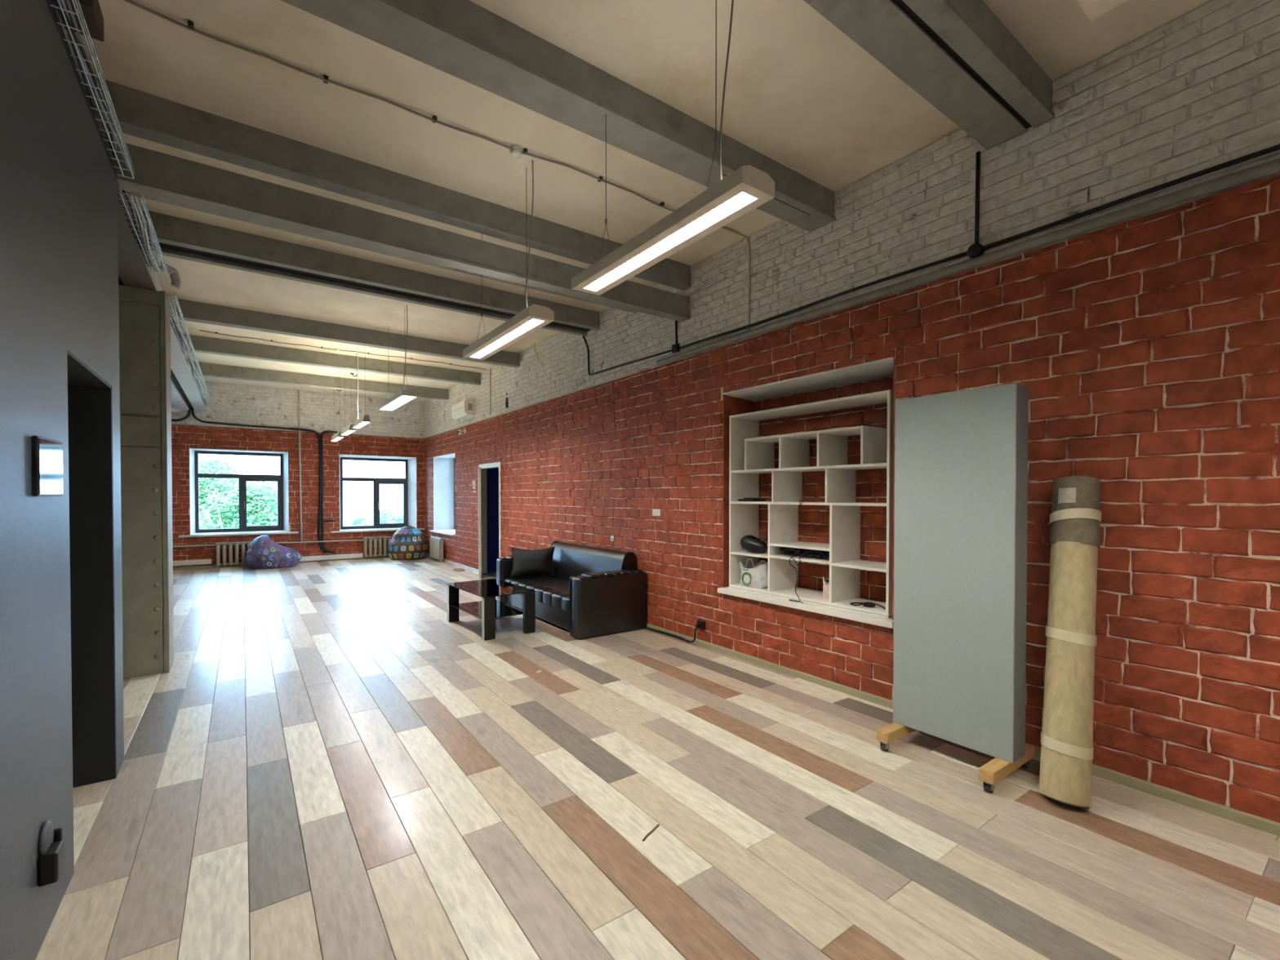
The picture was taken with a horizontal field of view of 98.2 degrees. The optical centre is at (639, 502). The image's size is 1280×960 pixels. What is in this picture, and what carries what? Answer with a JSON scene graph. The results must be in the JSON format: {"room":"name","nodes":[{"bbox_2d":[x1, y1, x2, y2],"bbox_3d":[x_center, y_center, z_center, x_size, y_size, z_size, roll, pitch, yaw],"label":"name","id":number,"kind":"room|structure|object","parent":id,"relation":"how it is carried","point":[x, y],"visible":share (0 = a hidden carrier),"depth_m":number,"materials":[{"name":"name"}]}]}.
{"room":"loft studio space","nodes":[
{"label":"loft studio space","id":0,"kind":"room"},
{"bbox_2d":[0,0,124,959],"bbox_3d":[-1.736,-0.156,-0.319,2.010,3.520,7.510,-1,1,-36],"label":"wall","id":1,"kind":"structure","parent":0,"point":[59,246],"depth_m":2.01,"materials":[{"name":"grey paint"}]},
{"bbox_2d":[31,435,63,496],"bbox_3d":[-2.160,-0.127,2.024,0.018,0.210,0.270,0,1,-33],"label":"wall screen","id":2,"kind":"object","parent":1,"relation":"attached to","point":[46,453],"visible":1,"depth_m":1.98,"materials":[{"name":"glass"}]},
{"bbox_2d":[37,820,64,886],"bbox_3d":[-2.122,1.248,2.005,0.050,0.191,0.155,-1,1,-36],"label":"wall outlet","id":3,"kind":"object","parent":1,"relation":"attached to","point":[51,861],"visible":1,"depth_m":1.96,"materials":[{"name":"black plastic"}]},
{"bbox_2d":[66,350,115,787],"bbox_3d":[-3.026,0.462,2.480,0.848,2.210,0.974,-1,1,-36],"label":"door","id":4,"kind":"structure","parent":1,"relation":"in","point":[89,396],"depth_m":3.06,"materials":[{"name":"paint"}]},
{"bbox_2d":[50,0,134,178],"bbox_3d":[-1.525,-1.944,1.096,0.146,0.066,5.406,-1,1,-36],"label":"cable tray","id":5,"kind":"object","parent":1,"relation":"on","point":[77,2],"visible":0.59,"depth_m":2.56,"materials":[{"name":"metal"}]},
{"bbox_2d":[50,0,130,169],"bbox_3d":[-1.540,-1.948,1.116,0.140,0.051,5.251,-1,1,-36],"label":"cable bundle","id":6,"kind":"object","parent":5,"relation":"in","point":[82,51],"visible":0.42,"depth_m":2.57,"materials":[{"name":"grey metal"}]},
{"bbox_2d":[171,381,425,567],"bbox_3d":[-9.550,-0.598,12.402,8.953,4.070,0.639,-1,1,-36],"label":"wall","id":7,"kind":"structure","parent":0,"point":[184,437],"depth_m":13.10,"materials":[{"name":"red brick"}]},
{"bbox_2d":[173,559,211,566],"bbox_3d":[-9.800,1.300,11.824,1.045,0.110,0.060,-1,1,-36],"label":"baseboard","id":8,"kind":"structure","parent":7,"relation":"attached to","point":[197,562],"depth_m":11.91,"materials":[{"name":"white paint"}]},
{"bbox_2d":[171,407,289,429],"bbox_3d":[-9.051,-1.894,12.330,2.901,0.434,0.048,-1,1,-36],"label":"cable","id":9,"kind":"object","parent":7,"relation":"attached to","point":[191,409],"visible":0.78,"depth_m":12.15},
{"bbox_2d":[178,448,298,537],"bbox_3d":[-9.123,-0.214,12.679,2.175,1.905,0.695,-1,1,-36],"label":"window","id":10,"kind":"structure","parent":7,"relation":"in","point":[282,526],"depth_m":12.85,"materials":[{"name":"white paint"}]},
{"bbox_2d":[173,555,389,569],"bbox_3d":[-9.377,1.410,12.173,8.937,0.060,0.016,-1,1,-36],"label":"baseboard","id":11,"kind":"structure","parent":7,"relation":"attached to","point":[387,556],"depth_m":12.35,"materials":[{"name":"beige wood"}]},
{"bbox_2d":[173,538,391,547],"bbox_3d":[-8.054,0.947,13.052,5.320,0.089,0.036,-1,1,-36],"label":"pipe","id":12,"kind":"object","parent":7,"relation":"attached to","point":[198,545],"visible":0.7,"depth_m":12.97,"materials":[{"name":"metal"}]},
{"bbox_2d":[297,390,302,541],"bbox_3d":[-8.019,-0.851,13.075,0.070,3.560,0.045,-1,1,-36],"label":"riser pipe","id":13,"kind":"object","parent":7,"relation":"attached to","point":[299,408],"visible":1,"depth_m":13.06,"materials":[{"name":"metal"}]},
{"bbox_2d":[289,426,337,552],"bbox_3d":[-7.762,-0.257,13.271,1.048,2.994,0.060,-1,1,-36],"label":"pipe","id":14,"kind":"object","parent":7,"relation":"attached to","point":[320,519],"visible":0.98,"depth_m":13.31,"materials":[{"name":"black plastic"}]},
{"bbox_2d":[298,553,363,561],"bbox_3d":[-7.682,1.340,13.345,1.820,0.110,0.060,-1,1,-36],"label":"baseboard","id":15,"kind":"structure","parent":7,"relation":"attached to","point":[350,555],"depth_m":13.44,"materials":[{"name":"white paint"}]},
{"bbox_2d":[331,454,424,533],"bbox_3d":[-6.799,-0.220,14.347,2.179,1.915,0.695,-1,1,-36],"label":"window","id":16,"kind":"structure","parent":7,"relation":"in","point":[409,482],"depth_m":14.58,"materials":[{"name":"white paint"}]},
{"bbox_2d":[486,467,498,572],"bbox_3d":[-1.587,-0.105,11.878,3.126,3.100,4.350,-1,1,-36],"label":"wall","id":17,"kind":"structure","parent":0,"point":[492,474],"depth_m":11.50,"materials":[{"name":"blue paint"}]},
{"bbox_2d":[65,0,1212,401],"bbox_3d":[-3.968,-2.686,5.025,9.453,0.300,18.849,-1,1,-36],"label":"ceiling","id":18,"kind":"structure","parent":0,"point":[800,93],"depth_m":3.51,"materials":[{"name":"paint"}]},
{"bbox_2d":[52,0,104,41],"bbox_3d":[-2.930,-2.445,2.623,0.535,0.120,0.250,-1,1,-36],"label":"ceiling box","id":19,"kind":"object","parent":18,"relation":"attached to","point":[91,11],"visible":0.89,"depth_m":2.74,"materials":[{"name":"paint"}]},
{"bbox_2d":[191,361,448,399],"bbox_3d":[-8.150,-2.495,10.428,8.955,0.225,0.160,-1,1,-36],"label":"ceiling beam","id":20,"kind":"structure","parent":18,"relation":"attached to","point":[212,370],"depth_m":11.35,"materials":[{"name":"grey paint"}]},
{"bbox_2d":[179,333,481,385],"bbox_3d":[-6.885,-2.471,8.665,8.955,0.225,0.160,-1,1,-36],"label":"ceiling beam","id":21,"kind":"structure","parent":18,"relation":"attached to","point":[200,344],"depth_m":9.61,"materials":[{"name":"grey paint"}]},
{"bbox_2d":[330,422,343,441],"bbox_3d":[-6.494,-1.985,11.870,0.120,1.279,1.100,-1,1,-36],"label":"lamp","id":22,"kind":"object","parent":18,"relation":"hanging from","point":[337,436],"visible":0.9,"depth_m":11.76,"materials":[{"name":"grey paint"}]},
{"bbox_2d":[331,436,342,441],"bbox_3d":[-6.494,-1.349,11.878,0.098,0.005,1.086,-1,1,-36],"label":"diffuser","id":23,"kind":"object","parent":22,"relation":"attached to","point":[335,438],"depth_m":11.93,"materials":[{"name":"white plastic"}]},
{"bbox_2d":[199,329,486,369],"bbox_3d":[-4.799,-2.582,9.570,4.400,0.026,0.096,-1,1,-35],"label":"cable","id":24,"kind":"object","parent":18,"relation":"attached to","point":[199,330],"visible":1,"depth_m":9.32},
{"bbox_2d":[169,297,519,367],"bbox_3d":[-5.765,-2.451,7.106,8.955,0.225,0.160,-1,1,-36],"label":"ceiling beam","id":25,"kind":"structure","parent":18,"relation":"attached to","point":[192,311],"depth_m":7.94,"materials":[{"name":"grey paint"}]},
{"bbox_2d":[340,410,355,435],"bbox_3d":[-5.604,-1.969,10.631,0.120,1.279,1.050,-1,1,-36],"label":"lamp","id":26,"kind":"object","parent":18,"relation":"hanging from","point":[348,429],"visible":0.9,"depth_m":10.40,"materials":[{"name":"white metal"}]},
{"bbox_2d":[342,430,355,435],"bbox_3d":[-5.604,-1.333,10.639,0.098,0.005,1.036,-1,1,-36],"label":"diffuser","id":27,"kind":"object","parent":26,"relation":"attached to","point":[346,432],"depth_m":10.65,"materials":[{"name":"white plastic"}]},
{"bbox_2d":[352,353,370,428],"bbox_3d":[-4.759,-1.953,9.453,0.120,1.279,1.050,-1,1,-36],"label":"lamp","id":28,"kind":"object","parent":18,"relation":"hanging from","point":[365,420],"visible":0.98,"depth_m":9.44,"materials":[{"name":"white metal"}]},
{"bbox_2d":[354,422,369,428],"bbox_3d":[-4.759,-1.317,9.462,0.098,0.005,1.036,-1,1,-36],"label":"diffuser","id":29,"kind":"object","parent":28,"relation":"attached to","point":[359,424],"depth_m":9.43,"materials":[{"name":"white plastic"}]},
{"bbox_2d":[133,207,600,336],"bbox_3d":[-4.293,-2.424,5.055,8.955,0.225,0.430,-1,1,-36],"label":"ceiling beam","id":30,"kind":"structure","parent":18,"relation":"attached to","point":[177,237],"depth_m":5.76,"materials":[{"name":"grey paint"}]},
{"bbox_2d":[81,73,691,290],"bbox_3d":[-3.118,-2.403,3.418,8.955,0.225,0.140,-1,1,-36],"label":"ceiling beam","id":31,"kind":"structure","parent":18,"relation":"attached to","point":[140,114],"depth_m":4.04,"materials":[{"name":"grey paint"}]},
{"bbox_2d":[377,305,417,411],"bbox_3d":[-3.387,-1.970,7.711,0.197,1.199,1.520,-1,1,-36],"label":"pendant lamp","id":32,"kind":"object","parent":18,"relation":"hanging from","point":[406,395],"visible":1,"depth_m":7.38,"materials":[{"name":"white metal"}]},
{"bbox_2d":[124,0,674,211],"bbox_3d":[-0.942,-2.506,3.895,4.051,0.029,0.100,-1,1,-36],"label":"cable","id":33,"kind":"object","parent":18,"relation":"attached to","point":[190,26],"visible":0.9,"depth_m":3.37,"materials":[{"name":"grey paint"}]},
{"bbox_2d":[115,142,690,321],"bbox_3d":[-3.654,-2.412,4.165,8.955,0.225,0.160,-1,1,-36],"label":"ceiling beam","id":34,"kind":"structure","parent":18,"relation":"attached to","point":[147,197],"depth_m":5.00,"materials":[{"name":"grey paint"}]},
{"bbox_2d":[462,160,554,359],"bbox_3d":[-1.131,-1.929,4.567,0.197,1.199,1.460,-1,1,-36],"label":"pendant lamp","id":35,"kind":"object","parent":18,"relation":"hanging from","point":[532,318],"visible":1,"depth_m":4.32,"materials":[{"name":"white metal"}]},
{"bbox_2d":[509,144,523,158],"bbox_3d":[-0.884,-2.498,3.961,0.100,0.048,0.100,-1,1,-36],"label":"smoke detector","id":36,"kind":"object","parent":18,"relation":"attached to","point":[516,153],"visible":0.99,"depth_m":3.93,"materials":[{"name":"white paint"}]},
{"bbox_2d":[280,0,836,231],"bbox_3d":[-2.109,-2.384,2.012,8.955,0.226,0.260,-1,1,-36],"label":"ceiling beam","id":37,"kind":"structure","parent":18,"relation":"attached to","point":[464,40],"depth_m":3.12,"materials":[{"name":"grey paint"}]},
{"bbox_2d":[571,0,774,295],"bbox_3d":[0.078,-1.907,2.884,0.197,1.199,1.435,-1,1,-36],"label":"pendant lamp","id":38,"kind":"object","parent":18,"relation":"hanging from","point":[748,188],"visible":1,"depth_m":2.65,"materials":[{"name":"white"}]},
{"bbox_2d":[803,0,1055,149],"bbox_3d":[-1.270,-2.369,0.843,8.955,0.225,0.370,-1,1,-36],"label":"ceiling beam","id":39,"kind":"structure","parent":18,"relation":"attached to","point":[957,55],"depth_m":2.89,"materials":[{"name":"grey paint"}]},
{"bbox_2d":[1076,0,1128,21],"bbox_3d":[1.550,-1.880,0.833,0.197,1.199,1.446,-1,1,-36],"label":"pendant lamp","id":40,"kind":"object","parent":18,"relation":"hanging from","point":[1093,9],"visible":1,"depth_m":1.44,"materials":[{"name":"white"}]},
{"bbox_2d":[35,555,1279,959],"bbox_3d":[-2.713,1.648,5.688,12.200,0.256,18.369,-1,1,-36],"label":"floor","id":41,"kind":"structure","parent":0,"point":[325,764],"depth_m":2.73,"materials":[{"name":"brown wood"}]},
{"bbox_2d":[118,284,173,678],"bbox_3d":[-4.604,-0.175,4.959,0.605,3.420,0.421,-1,1,-36],"label":"steel column","id":42,"kind":"structure","parent":41,"relation":"on","point":[144,319],"depth_m":4.90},
{"bbox_2d":[117,182,206,411],"bbox_3d":[-6.520,-2.130,7.571,0.507,0.420,10.749,-1,1,-36],"label":"girder","id":43,"kind":"object","parent":42,"relation":"on","point":[133,271],"visible":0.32,"depth_m":4.83,"materials":[{"name":"paint"}]},
{"bbox_2d":[117,191,168,277],"bbox_3d":[-3.713,-1.984,4.145,0.146,0.066,1.593,-1,1,-36],"label":"cable tray","id":44,"kind":"object","parent":43,"relation":"attached to","point":[122,199],"visible":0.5,"depth_m":4.05,"materials":[{"name":"metal"}]},
{"bbox_2d":[117,186,163,271],"bbox_3d":[-3.710,-1.983,4.143,0.153,0.065,1.501,-1,1,-36],"label":"cable bundle","id":45,"kind":"object","parent":44,"relation":"in","point":[125,197],"visible":0.83,"depth_m":3.99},
{"bbox_2d":[144,258,181,288],"bbox_3d":[-4.215,-2.026,4.899,0.086,0.207,0.264,0,1,18],"label":"wrap","id":46,"kind":"object","parent":43,"relation":"attached to","point":[175,282],"visible":0.66,"depth_m":4.96,"materials":[{"name":"grey plastic"}]},
{"bbox_2d":[167,292,212,407],"bbox_3d":[-6.947,-2.044,8.650,0.146,0.066,8.203,-1,1,-36],"label":"cable tray","id":47,"kind":"object","parent":43,"relation":"attached to","point":[175,298],"visible":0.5,"depth_m":7.25,"materials":[{"name":"metal"}]},
{"bbox_2d":[166,294,211,406],"bbox_3d":[-6.928,-2.042,8.634,0.138,0.058,8.051,-1,1,-36],"label":"cable bundle","id":48,"kind":"object","parent":47,"relation":"in","point":[172,302],"visible":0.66,"depth_m":6.99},
{"bbox_2d":[215,542,251,568],"bbox_3d":[-8.919,1.165,12.360,0.874,0.545,0.140,-1,1,-36],"label":"radiator","id":49,"kind":"object","parent":41,"relation":"on","point":[218,563],"visible":0.62,"depth_m":12.21,"materials":[{"name":"beige metal"}]},
{"bbox_2d":[245,534,301,568],"bbox_3d":[-8.127,1.078,12.309,1.040,0.721,0.933,-1,1,-36],"label":"bean bag","id":50,"kind":"object","parent":41,"relation":"on","point":[263,553],"visible":1,"depth_m":11.98,"materials":[{"name":"purple fabric"}]},
{"bbox_2d":[262,549,269,555],"bbox_3d":[-8.034,1.070,11.906,0.110,0.117,0.094,-1,1,-36],"label":"print","id":51,"kind":"object","parent":50,"relation":"attached to","point":[265,552],"depth_m":11.90},
{"bbox_2d":[363,536,392,559],"bbox_3d":[-6.539,1.144,14.069,0.874,0.545,0.140,-1,1,-36],"label":"radiator","id":52,"kind":"object","parent":41,"relation":"on","point":[375,539],"visible":0.66,"depth_m":13.93,"materials":[{"name":"beige metal"}]},
{"bbox_2d":[386,525,427,559],"bbox_3d":[-5.820,1.008,13.906,0.948,0.821,0.844,-1,1,-36],"label":"bean bag","id":53,"kind":"object","parent":41,"relation":"on","point":[408,542],"visible":1,"depth_m":13.62,"materials":[{"name":"multicoloured fabric"}]},
{"bbox_2d":[429,536,443,562],"bbox_3d":[-4.940,1.137,13.446,0.100,0.575,0.822,-1,1,-36],"label":"radiator","id":54,"kind":"object","parent":41,"relation":"on","point":[436,544],"visible":1,"depth_m":13.28,"materials":[{"name":"beige metal"}]},
{"bbox_2d":[453,568,465,571],"bbox_3d":[-3.829,1.433,11.734,0.224,0.031,0.364,-1,1,-36],"label":"strap loop","id":55,"kind":"object","parent":41,"relation":"on","point":[455,570],"visible":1,"depth_m":11.68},
{"bbox_2d":[445,578,537,640],"bbox_3d":[-1.828,1.271,6.731,0.650,0.483,1.210,-1,1,-38],"label":"coffee table","id":56,"kind":"object","parent":41,"relation":"on","point":[488,609],"visible":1,"depth_m":6.47,"materials":[{"name":"black wood"}]},
{"bbox_2d":[450,600,523,618],"bbox_3d":[-1.828,1.294,6.731,0.590,0.008,1.050,-1,1,-38],"label":"shelf","id":57,"kind":"object","parent":56,"relation":"attached to","point":[474,608],"depth_m":6.72,"materials":[{"name":"clear glass"}]},
{"bbox_2d":[496,541,646,639],"bbox_3d":[-1.007,1.049,7.336,0.948,0.911,2.450,-1,1,-36],"label":"sofa","id":58,"kind":"object","parent":41,"relation":"on","point":[593,592],"visible":0.78,"depth_m":6.55,"materials":[{"name":"black leather"}]},
{"bbox_2d":[510,546,555,577],"bbox_3d":[-1.534,0.857,7.946,0.628,0.426,0.261,0,1,-10],"label":"cushion","id":59,"kind":"object","parent":58,"relation":"on","point":[526,562],"visible":1,"depth_m":7.87,"materials":[{"name":"black leather"}]},
{"bbox_2d":[516,574,569,593],"bbox_3d":[-1.008,1.168,7.346,0.570,0.163,1.995,-1,1,-36],"label":"seat cushion","id":60,"kind":"object","parent":58,"relation":"on","point":[559,584],"depth_m":7.56,"materials":[{"name":"black leather"}]},
{"bbox_2d":[876,382,1034,793],"bbox_3d":[1.901,0.452,3.346,0.545,2.210,0.690,-1,1,-36],"label":"acoustic panel","id":61,"kind":"object","parent":41,"relation":"on","point":[961,457],"visible":1,"depth_m":3.24,"materials":[{"name":"grey fabric"}]},
{"bbox_2d":[1039,475,1101,808],"bbox_3d":[2.338,0.711,3.010,0.227,1.714,0.590,1,1,44],"label":"roll","id":62,"kind":"object","parent":41,"relation":"on","point":[1067,748],"visible":1,"depth_m":2.93,"materials":[{"name":"fabric"}]},
{"bbox_2d":[423,0,1279,822],"bbox_3d":[-0.326,-0.536,7.742,0.641,4.070,18.969,-1,1,-36],"label":"wall","id":63,"kind":"structure","parent":0,"point":[1146,349],"depth_m":3.26,"materials":[{"name":"red brick"}]},
{"bbox_2d":[430,453,456,536],"bbox_3d":[-4.504,-0.189,13.525,0.690,1.895,1.930,-1,1,-36],"label":"window","id":64,"kind":"structure","parent":63,"relation":"in","point":[444,468],"depth_m":14.21,"materials":[{"name":"white paint"}]},
{"bbox_2d":[426,553,478,572],"bbox_3d":[-4.535,1.399,13.104,0.016,0.060,4.149,-1,1,-36],"label":"baseboard","id":65,"kind":"structure","parent":63,"relation":"attached to","point":[427,554],"depth_m":12.37,"materials":[{"name":"beige wood"}]},
{"bbox_2d":[457,428,466,434],"bbox_3d":[-3.846,-1.526,11.962,0.187,0.130,0.120,0,1,-22],"label":"security camera","id":66,"kind":"object","parent":63,"relation":"attached to","point":[460,431],"visible":1,"depth_m":11.93,"materials":[{"name":"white plastic"}]},
{"bbox_2d":[451,399,475,419],"bbox_3d":[-3.764,-1.967,11.784,0.229,0.334,0.864,-1,1,-36],"label":"air conditioner","id":67,"kind":"object","parent":63,"relation":"attached to","point":[464,409],"visible":1,"depth_m":11.50,"materials":[{"name":"white paint"}]},
{"bbox_2d":[467,403,472,410],"bbox_3d":[-3.505,-1.970,11.440,0.090,0.140,0.004,-1,1,-36],"label":"grille","id":68,"kind":"object","parent":67,"relation":"attached to","point":[469,405],"depth_m":11.44,"materials":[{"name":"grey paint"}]},
{"bbox_2d":[475,462,501,578],"bbox_3d":[-3.046,0.349,10.811,0.494,2.220,1.150,-1,1,-36],"label":"door frame","id":69,"kind":"structure","parent":63,"relation":"in","point":[482,530],"depth_m":11.09,"materials":[{"name":"white paint"}]},
{"bbox_2d":[489,368,490,414],"bbox_3d":[-2.911,-2.151,10.774,0.024,0.880,0.029,-1,1,-36],"label":"conduit","id":70,"kind":"object","parent":63,"relation":"attached to","point":[490,369],"visible":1,"depth_m":10.76,"materials":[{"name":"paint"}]},
{"bbox_2d":[505,392,508,408],"bbox_3d":[-2.429,-1.872,10.123,0.012,0.300,0.120,-1,1,-36],"label":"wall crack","id":71,"kind":"structure","parent":63,"relation":"attached to","point":[506,401],"depth_m":10.13,"materials":[{"name":"black"}]},
{"bbox_2d":[610,535,614,542],"bbox_3d":[-0.364,0.476,7.254,0.017,0.083,0.084,-1,1,-36],"label":"wall socket","id":72,"kind":"object","parent":63,"relation":"attached to","point":[612,538],"visible":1,"depth_m":7.24,"materials":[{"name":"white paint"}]},
{"bbox_2d":[652,508,660,515],"bbox_3d":[0.191,0.121,6.484,0.004,0.080,0.150,-1,1,-36],"label":"wall plate","id":73,"kind":"object","parent":63,"relation":"attached to","point":[655,512],"visible":1,"depth_m":6.49,"materials":[{"name":"white paint"}]},
{"bbox_2d":[647,619,705,642],"bbox_3d":[0.359,1.377,6.179,0.109,0.269,0.980,-1,1,-36],"label":"power cable","id":74,"kind":"object","parent":63,"relation":"attached to","point":[700,624],"visible":1,"depth_m":5.84,"materials":[{"name":"black plastic"}]},
{"bbox_2d":[675,320,677,343],"bbox_3d":[0.406,-2.005,6.155,0.026,0.551,0.037,-1,1,-36],"label":"conduit","id":75,"kind":"object","parent":63,"relation":"attached to","point":[676,322],"visible":0.55,"depth_m":6.15,"materials":[{"name":"black plastic"}]},
{"bbox_2d":[697,619,705,630],"bbox_3d":[0.644,1.292,5.840,0.040,0.090,0.100,-1,1,-36],"label":"socket","id":76,"kind":"object","parent":63,"relation":"attached to","point":[701,624],"depth_m":5.81,"materials":[{"name":"black plastic"}]},
{"bbox_2d":[721,226,750,330],"bbox_3d":[0.859,-2.081,5.165,0.444,0.908,0.036,0,1,-33],"label":"conduit","id":77,"kind":"object","parent":63,"relation":"attached to","point":[722,227],"visible":0.94,"depth_m":5.26,"materials":[{"name":"paint"}]},
{"bbox_2d":[717,586,893,628],"bbox_3d":[1.522,0.888,4.975,0.505,0.064,1.850,-1,1,-36],"label":"sill","id":78,"kind":"structure","parent":63,"relation":"attached to","point":[882,620],"depth_m":4.67,"materials":[{"name":"white laminate"}]},
{"bbox_2d":[728,390,893,616],"bbox_3d":[1.551,-0.002,4.979,0.411,1.705,1.690,-1,1,-36],"label":"shelf unit","id":79,"kind":"object","parent":78,"relation":"on","point":[751,455],"visible":0.84,"depth_m":4.98,"materials":[{"name":"white laminate"}]},
{"bbox_2d":[737,497,764,501],"bbox_3d":[1.108,-0.025,5.510,0.180,0.034,0.200,-1,1,-36],"label":"game controller","id":80,"kind":"object","parent":79,"relation":"on","point":[744,499],"visible":0.96,"depth_m":5.45,"materials":[{"name":"black plastic"}]},
{"bbox_2d":[739,558,768,588],"bbox_3d":[1.139,0.690,5.426,0.225,0.264,0.354,-1,1,-36],"label":"plastic bag","id":81,"kind":"object","parent":79,"relation":"on","point":[756,575],"visible":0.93,"depth_m":5.33,"materials":[{"name":"white plastic"}]},
{"bbox_2d":[740,534,768,553],"bbox_3d":[1.167,0.366,5.410,0.168,0.295,0.454,-1,1,-41],"label":"bag","id":82,"kind":"object","parent":79,"relation":"on","point":[753,544],"visible":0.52,"depth_m":5.38,"materials":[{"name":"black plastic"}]},
{"bbox_2d":[788,555,806,603],"bbox_3d":[1.411,0.670,4.863,0.190,0.389,0.205,-1,1,-36],"label":"hanging cable","id":83,"kind":"object","parent":79,"relation":"hanging from","point":[794,555],"visible":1,"depth_m":4.85,"materials":[{"name":"black plastic"}]},
{"bbox_2d":[778,546,829,558],"bbox_3d":[1.511,0.440,4.920,0.200,0.085,0.589,-1,1,-36],"label":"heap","id":84,"kind":"object","parent":79,"relation":"on","point":[824,553],"visible":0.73,"depth_m":4.88,"materials":[{"name":"black plastic"}]},
{"bbox_2d":[822,576,829,599],"bbox_3d":[1.649,0.735,4.767,0.126,0.190,0.157,-1,1,-36],"label":"bag","id":85,"kind":"object","parent":79,"relation":"on","point":[825,593],"visible":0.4,"depth_m":4.75,"materials":[{"name":"beige paper"}]},
{"bbox_2d":[849,601,885,608],"bbox_3d":[1.815,0.815,4.423,0.142,0.041,0.280,-1,1,-36],"label":"charger","id":86,"kind":"object","parent":79,"relation":"on","point":[867,604],"visible":1,"depth_m":4.41,"materials":[{"name":"black plastic"}]},
{"bbox_2d":[723,356,893,401],"bbox_3d":[1.543,-1.071,4.983,0.452,0.042,1.792,-1,1,-36],"label":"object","id":87,"kind":"structure","parent":63,"relation":"attached to","point":[882,368],"depth_m":4.87,"materials":[{"name":"white paint"}]},
{"bbox_2d":[722,358,895,620],"bbox_3d":[1.547,-0.092,4.999,0.442,1.975,1.820,-1,1,-36],"label":"trim","id":88,"kind":"structure","parent":63,"relation":"attached to","point":[731,406],"depth_m":5.61,"materials":[{"name":"red brick"}]},
{"bbox_2d":[753,376,893,601],"bbox_3d":[1.792,-0.095,5.175,0.199,1.975,1.820,-1,1,-36],"label":"wall niche","id":89,"kind":"object","parent":63,"relation":"in","point":[871,484],"visible":0.31,"depth_m":5.07,"materials":[{"name":"red brick"}]},
{"bbox_2d":[582,144,1279,375],"bbox_3d":[1.457,-1.982,4.683,0.038,0.651,7.751,-1,1,-36],"label":"conduit","id":90,"kind":"object","parent":63,"relation":"attached to","point":[1275,148],"visible":1,"depth_m":3.44,"materials":[{"name":"black plastic"}]},
{"bbox_2d":[671,343,679,353],"bbox_3d":[0.396,-1.705,6.145,0.045,0.090,0.090,-1,1,-36],"label":"junction box","id":91,"kind":"object","parent":90,"relation":"attached to","point":[675,347],"visible":1,"depth_m":6.12,"materials":[{"name":"black plastic"}]},
{"bbox_2d":[966,243,984,258],"bbox_3d":[2.197,-1.647,3.632,0.050,0.090,0.090,-1,1,-36],"label":"junction box","id":92,"kind":"object","parent":90,"relation":"attached to","point":[975,250],"visible":0.97,"depth_m":3.61,"materials":[{"name":"black plastic"}]},
{"bbox_2d":[645,622,1279,836],"bbox_3d":[0.610,1.493,5.935,0.016,0.060,10.900,-1,1,-36],"label":"baseboard","id":93,"kind":"structure","parent":63,"relation":"attached to","point":[1251,820],"depth_m":3.07,"materials":[{"name":"beige wood"}]},
{"bbox_2d":[656,158,1279,365],"bbox_3d":[1.961,-1.579,3.972,0.058,0.066,6.000,-1,1,-36],"label":"pipe","id":94,"kind":"object","parent":63,"relation":"attached to","point":[1265,169],"visible":1,"depth_m":3.35,"materials":[{"name":"metal"}]},
{"bbox_2d":[974,151,980,243],"bbox_3d":[2.213,-1.989,3.636,0.026,0.604,0.031,-1,1,-36],"label":"conduit","id":95,"kind":"object","parent":63,"relation":"attached to","point":[978,153],"visible":0.88,"depth_m":3.63,"materials":[{"name":"black plastic"}]},
{"label":"outside","id":96,"kind":"structure","parent":0,"visible":0},
{"bbox_3d":[-21.031,8.092,46.561,140.000,0.200,180.000,-1,1,-36],"label":"ground","id":97,"kind":"structure","parent":96,"visible":0},
{"bbox_2d":[198,455,277,528],"bbox_3d":[-15.073,3.308,20.667,3.880,10.054,2.231,-1,1,-38],"label":"tree","id":98,"kind":"object","parent":97,"relation":"on","point":[256,495],"visible":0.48,"depth_m":20.32,"materials":[{"name":"green plant"}]},
{"bbox_2d":[214,487,277,528],"bbox_3d":[-17.166,3.806,25.865,4.976,8.924,3.444,-1,1,-36],"label":"tree","id":99,"kind":"object","parent":97,"relation":"on","point":[277,487],"visible":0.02,"depth_m":25.17,"materials":[{"name":"green plant"}]},
{"bbox_2d":[356,520,373,525],"bbox_3d":[-22.721,4.758,47.781,4.426,6.453,2.409,-1,1,-36],"label":"tree","id":100,"kind":"object","parent":97,"relation":"on","point":[363,522],"visible":0.02,"depth_m":47.03,"materials":[{"name":"green plant"}]},
{"bbox_2d":[350,506,403,525],"bbox_3d":[-25.648,4.172,55.507,6.308,7.422,2.840,-1,1,-36],"label":"tree","id":101,"kind":"object","parent":97,"relation":"on","point":[386,517],"visible":0.35,"depth_m":55.23,"materials":[{"name":"green plant"}]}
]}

